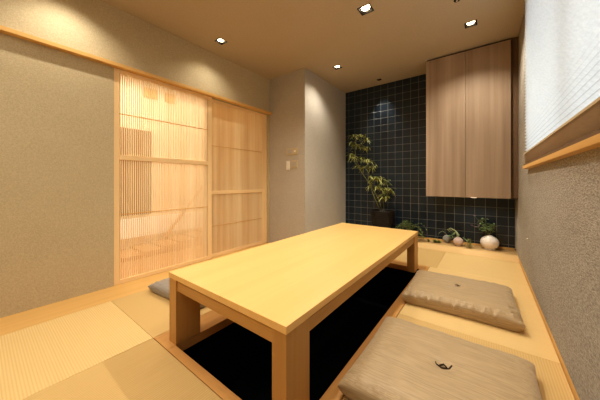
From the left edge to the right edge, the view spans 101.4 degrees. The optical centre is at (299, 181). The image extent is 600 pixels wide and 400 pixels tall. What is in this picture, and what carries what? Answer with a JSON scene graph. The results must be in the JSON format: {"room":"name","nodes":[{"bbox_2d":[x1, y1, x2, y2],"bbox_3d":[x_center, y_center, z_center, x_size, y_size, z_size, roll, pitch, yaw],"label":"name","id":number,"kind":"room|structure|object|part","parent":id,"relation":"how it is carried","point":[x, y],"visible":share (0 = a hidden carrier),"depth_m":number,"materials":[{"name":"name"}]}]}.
{"room":"japanese tatami room","nodes":[
{"label":"japanese tatami room","id":0,"kind":"room"},
{"bbox_2d":[0,0,269,317],"bbox_3d":[-1.734,-0.282,2.111,0.120,2.500,4.067,0,0,37],"label":"wall","id":1,"kind":"structure","parent":0,"point":[57,107],"depth_m":1.92,"materials":[{"name":"paint"}]},
{"bbox_2d":[0,25,271,114],"bbox_3d":[-1.635,-1.015,2.099,0.052,0.031,3.967,0,0,37],"label":"trim","id":2,"kind":"structure","parent":1,"relation":"attached to","point":[15,33],"depth_m":2.10,"materials":[{"name":"brown wood"}]},
{"bbox_2d":[114,68,211,285],"bbox_3d":[-1.348,-0.044,2.543,0.032,1.912,0.964,0,0,37],"label":"door","id":3,"kind":"structure","parent":1,"relation":"in","point":[204,162],"depth_m":2.51,"materials":[{"name":"brown wood"}]},
{"bbox_3d":[-1.353,-0.985,2.539,0.028,0.030,0.872,0,0,37],"label":"rail","id":4,"kind":"part","parent":3,"relation":"part of","materials":[{"name":"brown wood"}]},
{"bbox_3d":[-1.352,-0.217,2.538,0.032,0.042,0.872,0,0,37],"label":"rail","id":5,"kind":"part","parent":3,"relation":"part of","materials":[{"name":"brown wood"}]},
{"bbox_3d":[-1.353,0.895,2.539,0.028,0.035,0.872,0,0,37],"label":"rail","id":6,"kind":"part","parent":3,"relation":"part of","materials":[{"name":"brown wood"}]},
{"bbox_2d":[212,99,266,256],"bbox_3d":[-0.824,-0.044,3.302,0.038,1.912,1.025,0,0,37],"label":"door","id":7,"kind":"structure","parent":1,"relation":"in","point":[239,135],"depth_m":3.29,"materials":[{"name":"brown wood"}]},
{"bbox_3d":[-0.843,-0.046,3.303,0.006,1.847,0.859,0,0,37],"label":"backing panel","id":8,"kind":"part","parent":7,"relation":"part of","materials":[{"name":"wood"}]},
{"bbox_3d":[-0.829,-0.985,3.293,0.028,0.030,0.859,0,0,37],"label":"rail","id":9,"kind":"part","parent":7,"relation":"part of","materials":[{"name":"brown wood"}]},
{"bbox_3d":[-0.828,0.133,3.291,0.032,0.042,0.859,0,0,37],"label":"rail","id":10,"kind":"part","parent":7,"relation":"part of","materials":[{"name":"brown wood"}]},
{"bbox_3d":[-0.829,0.895,3.293,0.028,0.035,0.859,0,0,37],"label":"rail","id":11,"kind":"part","parent":7,"relation":"part of","materials":[{"name":"brown wood"}]},
{"bbox_2d":[123,75,197,248],"bbox_3d":[-2.229,-0.282,3.301,0.098,2.500,5.165,0,0,37],"label":"wall","id":12,"kind":"structure","parent":0,"point":[123,75],"depth_m":3.50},
{"bbox_2d":[123,127,140,215],"bbox_3d":[-2.265,-0.127,3.144,0.030,1.130,0.670,0,0,37],"label":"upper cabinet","id":13,"kind":"object","parent":12,"relation":"attached to","point":[123,127],"visible":0.07,"depth_m":3.23,"materials":[{"name":"beige wood"}]},
{"bbox_2d":[152,89,156,99],"bbox_3d":[-2.070,-1.227,3.410,0.020,0.130,0.170,0,0,37],"label":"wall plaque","id":14,"kind":"object","parent":12,"relation":"attached to","point":[152,89],"visible":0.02,"depth_m":3.44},
{"bbox_2d":[0,242,406,399],"bbox_3d":[-0.710,1.126,2.148,4.266,0.424,5.165,0,0,37],"label":"floor","id":15,"kind":"structure","parent":0,"point":[240,359],"depth_m":1.81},
{"bbox_2d":[0,301,151,399],"bbox_3d":[-1.367,0.893,1.222,0.704,0.050,0.893,0,0,37],"label":"mat","id":16,"kind":"object","parent":15,"relation":"on","point":[33,359],"visible":0.78,"depth_m":1.29,"materials":[{"name":"beige wicker"}]},
{"bbox_2d":[23,338,221,399],"bbox_3d":[-0.682,0.893,0.702,1.014,0.050,0.893,0,0,37],"label":"mat","id":17,"kind":"object","parent":15,"relation":"on","point":[147,370],"visible":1,"depth_m":1.06,"materials":[{"name":"beige wicker"}]},
{"bbox_2d":[123,191,197,262],"bbox_3d":[-1.841,0.486,3.355,0.450,0.864,1.520,0,0,37],"label":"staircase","id":18,"kind":"structure","parent":15,"relation":"on","point":[197,191],"depth_m":3.26,"materials":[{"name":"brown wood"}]},
{"bbox_3d":[-1.760,0.483,3.670,0.044,0.858,0.714,0,0,37],"label":"handrail","id":19,"kind":"part","parent":18,"relation":"part of","materials":[{"name":"brown wood"}]},
{"bbox_2d":[111,289,211,338],"bbox_3d":[-0.793,0.893,1.979,0.704,0.050,1.005,0,0,37],"label":"mat","id":20,"kind":"object","parent":15,"relation":"on","point":[149,310],"visible":0.2,"depth_m":1.66,"materials":[{"name":"beige wicker"}]},
{"bbox_2d":[148,278,205,308],"bbox_3d":[-0.784,0.825,2.020,0.601,0.083,0.601,0,0,34],"label":"floor cushion","id":21,"kind":"object","parent":20,"relation":"on","point":[161,287],"visible":0.12,"depth_m":1.88,"materials":[{"name":"grey fabric"}]},
{"bbox_2d":[154,260,429,399],"bbox_3d":[0.256,1.093,1.938,1.011,0.451,2.204,0,0,37],"label":"frame","id":22,"kind":"object","parent":15,"relation":"in","point":[211,322],"visible":0.38,"depth_m":1.32,"materials":[{"name":"brown wood"}]},
{"bbox_3d":[-0.082,0.893,2.194,0.163,0.051,2.204,0,0,37],"label":"rail","id":23,"kind":"part","parent":22,"relation":"part of","materials":[{"name":"brown wood"}]},
{"bbox_3d":[-0.359,0.893,1.048,0.780,0.051,0.044,0,0,37],"label":"rail","id":24,"kind":"part","parent":22,"relation":"part of","materials":[{"name":"brown wood"}]},
{"bbox_2d":[169,223,417,399],"bbox_3d":[0.229,0.680,1.895,0.843,0.374,2.024,0,0,37],"label":"table","id":25,"kind":"object","parent":22,"relation":"on","point":[279,291],"visible":1,"depth_m":1.28,"materials":[{"name":"brown wood"}]},
{"bbox_3d":[-0.644,0.695,1.378,0.074,0.345,0.139,0,0,37],"label":"leg","id":26,"kind":"part","parent":25,"relation":"part of","materials":[{"name":"brown wood"}]},
{"bbox_3d":[-0.032,0.695,0.914,0.068,0.345,0.139,0,0,37],"label":"leg","id":27,"kind":"part","parent":25,"relation":"part of","materials":[{"name":"brown wood"}]},
{"bbox_3d":[1.103,0.695,2.409,0.068,0.345,0.142,0,0,37],"label":"leg","id":28,"kind":"part","parent":25,"relation":"part of","materials":[{"name":"brown wood"}]},
{"bbox_3d":[0.631,0.893,1.653,0.068,0.051,2.204,0,0,37],"label":"rail","id":29,"kind":"part","parent":22,"relation":"part of","materials":[{"name":"brown wood"}]},
{"bbox_3d":[0.920,0.893,2.735,0.780,0.051,0.130,0,0,37],"label":"rail","id":30,"kind":"part","parent":22,"relation":"part of","materials":[{"name":"brown wood"}]},
{"bbox_3d":[1.107,1.093,2.400,0.078,0.450,0.142,0,0,37],"label":"corner post","id":31,"kind":"part","parent":22,"relation":"part of","materials":[{"name":"brown wood"}]},
{"bbox_2d":[394,248,445,267],"bbox_3d":[1.157,0.893,3.076,1.074,0.050,0.699,0,0,37],"label":"mat","id":32,"kind":"object","parent":15,"relation":"on","point":[431,258],"visible":0.2,"depth_m":2.81,"materials":[{"name":"beige wicker"}]},
{"bbox_2d":[342,314,574,399],"bbox_3d":[0.618,0.893,0.961,0.742,0.050,1.089,0,0,37],"label":"mat","id":33,"kind":"object","parent":15,"relation":"on","point":[553,384],"visible":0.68,"depth_m":1.14,"materials":[{"name":"beige wicker"}]},
{"bbox_2d":[337,317,541,399],"bbox_3d":[0.598,0.818,1.040,0.655,0.098,0.621,0,0,37],"label":"floor cushion","id":34,"kind":"object","parent":33,"relation":"on","point":[404,360],"visible":1,"depth_m":1.01,"materials":[{"name":"beige fabric"}]},
{"bbox_2d":[399,267,560,363],"bbox_3d":[1.285,0.893,1.839,0.742,0.050,1.115,0,0,37],"label":"mat","id":35,"kind":"object","parent":15,"relation":"on","point":[534,340],"visible":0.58,"depth_m":1.48,"materials":[{"name":"beige wicker"}]},
{"bbox_2d":[402,270,525,331],"bbox_3d":[1.162,0.816,1.804,0.661,0.102,0.582,0,0,35],"label":"floor cushion","id":36,"kind":"object","parent":35,"relation":"on","point":[493,304],"visible":1,"depth_m":1.66,"materials":[{"name":"beige fabric"}]},
{"bbox_2d":[437,252,527,284],"bbox_3d":[1.857,0.893,2.545,0.682,0.050,0.699,0,0,37],"label":"mat","id":37,"kind":"object","parent":15,"relation":"on","point":[478,266],"visible":0.75,"depth_m":2.48,"materials":[{"name":"beige wicker"}]},
{"bbox_2d":[270,68,345,242],"bbox_3d":[0.149,-0.282,4.049,0.776,2.500,1.298,0,0,37],"label":"wall pillar","id":38,"kind":"structure","parent":0,"point":[308,115],"depth_m":3.56,"materials":[{"name":"beige paint"}]},
{"bbox_2d":[286,161,289,169],"bbox_3d":[-0.170,-0.229,3.469,0.065,0.125,0.012,0,0,37],"label":"light switch","id":39,"kind":"object","parent":38,"relation":"attached to","point":[287,162],"visible":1,"depth_m":3.46,"materials":[{"name":"white plastic"}]},
{"bbox_2d":[286,148,297,154],"bbox_3d":[-0.112,-0.422,3.424,0.207,0.090,0.014,0,0,37],"label":"wall panel","id":40,"kind":"object","parent":38,"relation":"attached to","point":[290,151],"visible":1,"depth_m":3.42,"materials":[{"name":"beige plastic"}]},
{"bbox_2d":[291,160,297,167],"bbox_3d":[-0.077,-0.243,3.399,0.112,0.107,0.011,0,0,37],"label":"switch plate","id":41,"kind":"object","parent":38,"relation":"attached to","point":[294,163],"visible":1,"depth_m":3.39,"materials":[{"name":"beige plastic"}]},
{"bbox_2d":[101,0,524,92],"bbox_3d":[-0.152,-1.532,1.725,3.066,0.001,5.365,0,0,37],"label":"ceiling","id":42,"kind":"structure","parent":0,"point":[395,41],"depth_m":2.49,"materials":[{"name":"paint"}]},
{"bbox_2d":[346,74,515,249],"bbox_3d":[1.740,-0.282,3.594,2.310,2.500,0.100,0,0,37],"label":"wall","id":43,"kind":"structure","parent":0,"point":[392,115],"depth_m":3.69,"materials":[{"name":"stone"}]},
{"bbox_2d":[418,236,514,249],"bbox_3d":[1.668,0.802,3.580,2.209,0.023,0.010,0,0,37],"label":"trim","id":44,"kind":"structure","parent":43,"relation":"attached to","point":[500,247],"depth_m":3.16,"materials":[{"name":"brown wood"}]},
{"bbox_2d":[418,238,519,262],"bbox_3d":[1.566,0.866,3.434,2.223,0.105,0.365,0,0,37],"label":"wooden ledge","id":45,"kind":"object","parent":43,"relation":"attached to","point":[477,251],"depth_m":2.96,"materials":[{"name":"brown wood"}]},
{"bbox_2d":[345,134,396,227],"bbox_3d":[1.053,0.026,3.800,0.882,1.573,0.373,0,0,37],"label":"potted plant","id":46,"kind":"object","parent":45,"relation":"on","point":[381,217],"visible":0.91,"depth_m":3.68,"materials":[{"name":"plant"}]},
{"bbox_3d":[1.048,-0.144,3.789,0.654,1.190,0.110,0,0,37],"label":"stem","id":47,"kind":"part","parent":46,"relation":"part of","materials":[{"name":"green plant"}]},
{"bbox_3d":[1.235,0.621,3.670,0.348,0.384,0.348,0,0,37],"label":"pot","id":48,"kind":"part","parent":46,"relation":"part of","materials":[{"name":"black ceramic"}]},
{"bbox_2d":[394,220,426,237],"bbox_3d":[1.549,0.676,3.462,0.438,0.275,0.281,0,0,37],"label":"fern plant","id":49,"kind":"object","parent":45,"relation":"on","point":[408,227],"visible":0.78,"depth_m":3.42,"materials":[{"name":"green plant"}]},
{"bbox_3d":[1.548,0.642,3.458,0.400,0.193,0.233,0,0,37],"label":"stem","id":50,"kind":"part","parent":49,"relation":"part of","materials":[{"name":"green plant"}]},
{"bbox_2d":[439,231,450,242],"bbox_3d":[1.940,0.737,3.298,0.157,0.152,0.100,0,0,37],"label":"vase","id":51,"kind":"object","parent":45,"relation":"on","point":[446,238],"visible":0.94,"depth_m":3.25,"materials":[{"name":"grey stone"}]},
{"bbox_2d":[447,228,468,245],"bbox_3d":[2.017,0.705,3.124,0.129,0.216,0.270,0,0,-39],"label":"potted plant","id":52,"kind":"object","parent":45,"relation":"on","point":[457,241],"visible":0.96,"depth_m":3.10,"materials":[{"name":"green plant"}]},
{"bbox_2d":[473,215,499,249],"bbox_3d":[2.241,0.617,2.988,0.288,0.392,0.186,0,0,37],"label":"potted plant","id":53,"kind":"object","parent":45,"relation":"on","point":[489,242],"visible":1,"depth_m":2.92,"materials":[{"name":"green plant"}]},
{"bbox_2d":[426,37,517,198],"bbox_3d":[2.068,-0.671,3.006,0.874,1.720,0.441,0,0,37],"label":"upper cabinet","id":54,"kind":"object","parent":43,"relation":"attached to","point":[472,94],"visible":1,"depth_m":2.79,"materials":[{"name":"brown wood"}]},
{"bbox_3d":[1.757,-0.664,2.977,0.412,1.691,0.019,0,0,37],"label":"door","id":55,"kind":"part","parent":54,"relation":"part of","materials":[{"name":"brown wood"}]},
{"bbox_3d":[2.081,-0.664,2.731,0.398,1.691,0.019,0,0,37],"label":"door","id":56,"kind":"part","parent":54,"relation":"part of","materials":[{"name":"brown wood"}]},
{"bbox_2d":[515,9,599,399],"bbox_3d":[1.045,-0.372,0.817,0.140,2.320,5.365,0,0,37],"label":"wall","id":57,"kind":"structure","parent":0,"point":[557,204],"depth_m":1.04,"materials":[{"name":"paint"}]},
{"bbox_2d":[519,259,579,399],"bbox_3d":[1.073,0.854,0.858,0.105,0.130,5.265,0,0,37],"label":"baseboard","id":58,"kind":"structure","parent":57,"relation":"attached to","point":[569,380],"depth_m":1.27,"materials":[{"name":"brown wood"}]},
{"bbox_2d":[523,133,599,168],"bbox_3d":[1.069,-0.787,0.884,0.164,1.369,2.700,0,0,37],"label":"window sill","id":59,"kind":"structure","parent":57,"relation":"in","point":[593,142],"depth_m":0.88,"materials":[{"name":"brown wood"}]},
{"bbox_2d":[524,0,599,164],"bbox_3d":[1.032,-0.829,0.940,0.026,1.402,2.645,0,0,37],"label":"blind","id":60,"kind":"object","parent":57,"relation":"attached to","point":[562,42],"visible":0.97,"depth_m":1.04,"materials":[{"name":"white fabric"}]},
{"bbox_3d":[-0.662,-1.652,2.112,4.386,0.060,5.405,0,0,37],"label":"ceiling slab","id":61,"kind":"structure","parent":0,"visible":0},
{"bbox_2d":[215,38,226,44],"bbox_3d":[-0.864,-1.570,2.683,0.099,0.081,0.099,0,0,37],"label":"recessed light","id":62,"kind":"object","parent":61,"relation":"in","point":[219,40],"visible":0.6,"depth_m":2.70,"materials":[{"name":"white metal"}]},
{"bbox_2d":[357,3,373,15],"bbox_3d":[0.584,-1.570,2.187,0.114,0.081,0.114,0,0,37],"label":"recessed light","id":63,"kind":"object","parent":61,"relation":"in","point":[367,8],"visible":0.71,"depth_m":2.20,"materials":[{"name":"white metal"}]},
{"bbox_3d":[0.584,-1.573,2.187,0.076,0.070,0.076,0,0,37],"label":"bulb","id":64,"kind":"part","parent":63,"relation":"part of","materials":[{"name":"white glass"}]},
{"bbox_2d":[464,20,476,28],"bbox_3d":[1.661,-1.570,2.389,0.099,0.081,0.099,0,0,37],"label":"recessed light","id":65,"kind":"object","parent":61,"relation":"in","point":[474,22],"visible":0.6,"depth_m":2.40,"materials":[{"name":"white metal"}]}
]}

